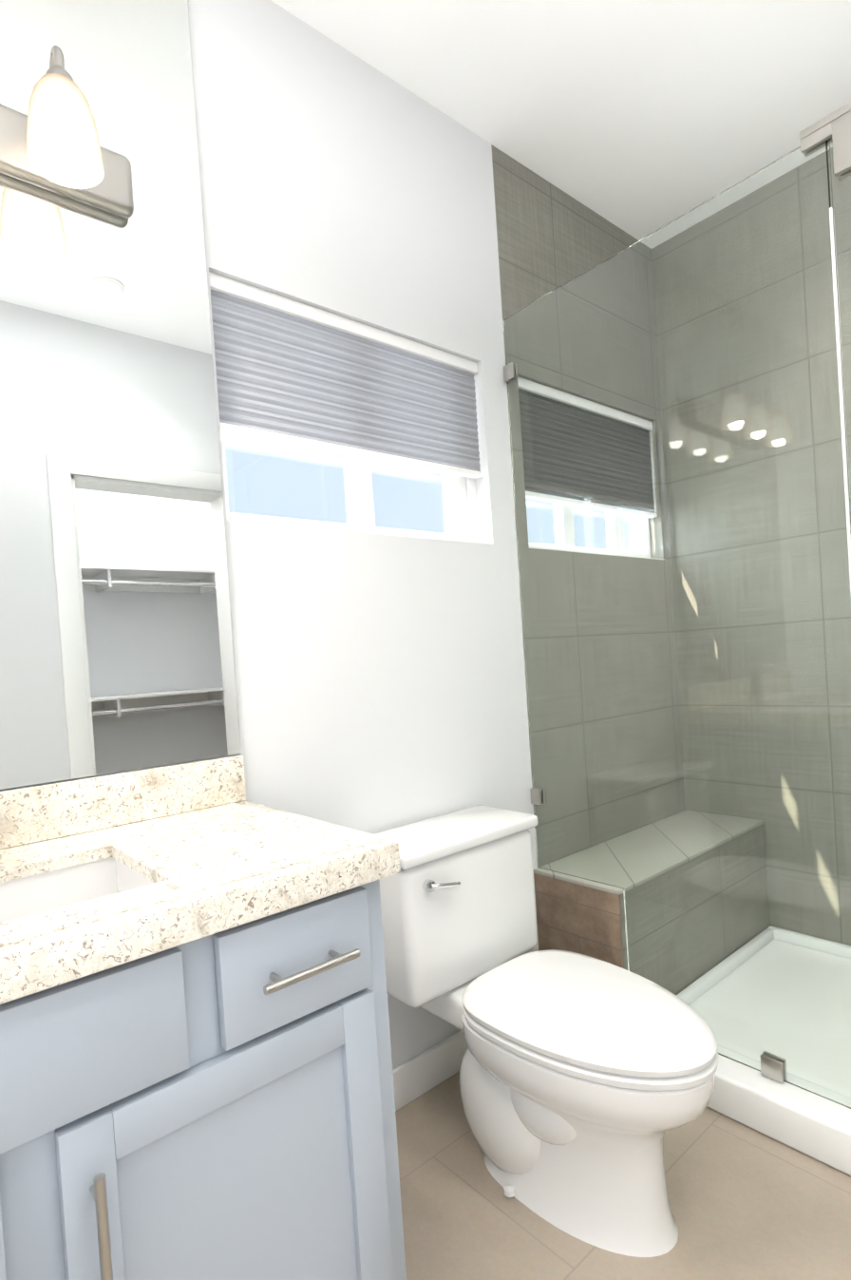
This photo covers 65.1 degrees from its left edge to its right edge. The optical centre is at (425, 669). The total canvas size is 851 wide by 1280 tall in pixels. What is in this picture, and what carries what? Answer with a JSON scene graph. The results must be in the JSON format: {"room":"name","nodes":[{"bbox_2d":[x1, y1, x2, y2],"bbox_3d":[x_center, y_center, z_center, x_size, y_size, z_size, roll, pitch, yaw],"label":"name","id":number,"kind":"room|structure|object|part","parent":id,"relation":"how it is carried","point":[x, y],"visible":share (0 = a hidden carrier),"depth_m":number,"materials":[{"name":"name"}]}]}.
{"room":"bathroom","nodes":[
{"label":"bathroom","id":0,"kind":"room"},
{"bbox_2d":[0,0,538,1069],"bbox_3d":[-1.005,-0.172,1.089,3.310,2.750,0.150,-5,1,-41],"label":"wall","id":1,"kind":"structure","parent":0,"point":[380,682],"depth_m":1.73,"materials":[{"name":"white paint"}]},
{"bbox_2d":[0,0,240,789],"bbox_3d":[-0.867,-0.664,1.120,1.050,1.764,0.006,-5,1,-41],"label":"vanity mirror","id":2,"kind":"object","parent":1,"relation":"attached to","point":[116,646],"visible":1,"depth_m":1.32,"materials":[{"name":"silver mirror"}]},
{"bbox_2d":[0,45,133,218],"bbox_3d":[-0.821,-0.966,1.039,0.740,0.209,0.194,-5,1,-41],"label":"sconce","id":3,"kind":"object","parent":2,"relation":"attached to","point":[49,142],"visible":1,"depth_m":1.19,"materials":[{"name":"white glass"}]},
{"bbox_2d":[209,271,493,544],"bbox_3d":[-0.170,-0.634,1.792,0.855,0.560,0.105,-5,1,-41],"label":"window","id":4,"kind":"structure","parent":1,"relation":"in","point":[359,396],"depth_m":1.73,"materials":[{"name":"white plastic"}]},
{"bbox_2d":[392,1030,468,1110],"bbox_3d":[-0.015,1.080,1.775,0.900,0.100,0.014,-5,1,-41],"label":"baseboard","id":5,"kind":"structure","parent":1,"relation":"attached to","point":[425,1072],"depth_m":1.77,"materials":[{"name":"white wood"}]},
{"bbox_2d":[491,144,638,319],"bbox_3d":[0.605,-0.300,2.470,0.940,2.750,0.150,-5,1,-41],"label":"wall tiles","id":6,"kind":"structure","parent":1,"relation":"attached to","point":[551,237],"depth_m":2.22,"materials":[{"name":"grey tile"}]},
{"bbox_2d":[270,0,850,240],"bbox_3d":[0.296,-1.672,0.156,4.550,0.100,3.350,-5,1,-41],"label":"ceiling","id":7,"kind":"structure","parent":0,"point":[638,120],"depth_m":1.88,"materials":[{"name":"white paint"}]},
{"bbox_2d":[395,1070,850,1279],"bbox_3d":[0.484,1.171,0.201,4.550,0.100,3.350,-5,1,-41],"label":"floor","id":8,"kind":"structure","parent":0,"point":[747,1202],"depth_m":1.35,"materials":[{"name":"tile"}]},
{"bbox_2d":[0,754,406,1279],"bbox_3d":[-0.593,0.641,0.922,1.050,1.078,0.581,-5,1,-41],"label":"bathroom vanity","id":9,"kind":"object","parent":8,"relation":"on","point":[196,1075],"visible":1,"depth_m":0.90,"materials":[{"name":"grey paint"}]},
{"bbox_2d":[0,754,1,868],"bbox_3d":[-0.717,0.210,1.066,0.062,0.207,0.171,-5,1,-41],"label":"faucet","id":10,"kind":"object","parent":9,"relation":"on","point":[0,792],"depth_m":1.17,"materials":[{"name":"silver metal"}]},
{"bbox_2d":[374,805,719,1257],"bbox_3d":[0.260,0.753,1.493,0.464,0.724,0.788,-5,1,-41],"label":"toilet","id":11,"kind":"object","parent":8,"relation":"on","point":[587,1082],"visible":0.98,"depth_m":1.38,"materials":[{"name":"white ceramic"}]},
{"bbox_3d":[0.071,0.579,1.696,0.464,0.358,0.246,-5,1,-41],"label":"tank","id":12,"kind":"part","parent":11,"relation":"part of","materials":[{"name":"white ceramic"}]},
{"bbox_3d":[0.341,0.719,1.395,0.376,0.053,0.530,-5,1,-41],"label":"seat","id":13,"kind":"part","parent":11,"relation":"part of","materials":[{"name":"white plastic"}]},
{"bbox_2d":[534,867,628,970],"bbox_3d":[0.821,0.831,2.303,0.962,0.470,0.311,-5,1,-41],"label":"shower bench","id":14,"kind":"object","parent":8,"relation":"on","point":[581,915],"visible":0.29,"depth_m":1.98,"materials":[{"name":"tile"}]},
{"bbox_2d":[706,1054,850,1176],"bbox_3d":[1.395,0.989,1.606,1.018,0.100,1.487,-5,1,-41],"label":"shower curb","id":15,"kind":"object","parent":8,"relation":"on","point":[809,1123],"depth_m":1.52,"materials":[{"name":"white plastic"}]},
{"bbox_2d":[502,101,850,1108],"bbox_3d":[1.123,-0.108,1.622,0.717,2.120,1.796,-5,1,-41],"label":"glass","id":16,"kind":"object","parent":15,"relation":"on","point":[679,402],"visible":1,"depth_m":1.64,"materials":[{"name":"clear glass"}]},
{"bbox_3d":[1.145,-0.096,1.137,0.010,2.088,0.715,-5,1,-41],"label":"door","id":17,"kind":"part","parent":16,"relation":"part of","materials":[{"name":"clear glass"}]},
{"bbox_2d":[827,150,832,207],"bbox_3d":[1.651,-0.364,2.083,0.150,2.750,2.100,-5,1,-41],"label":"wall tile","id":18,"kind":"structure","parent":0,"point":[830,178],"depth_m":2.21,"materials":[{"name":"grey tile"}]},
{"label":"outside","id":19,"kind":"structure","parent":0,"visible":0},
{"bbox_2d":[224,434,445,533],"bbox_3d":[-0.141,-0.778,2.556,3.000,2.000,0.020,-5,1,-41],"label":"window glass","id":20,"kind":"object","parent":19,"point":[237,463],"depth_m":2.33,"materials":[{"name":"clear glass"}]}
]}

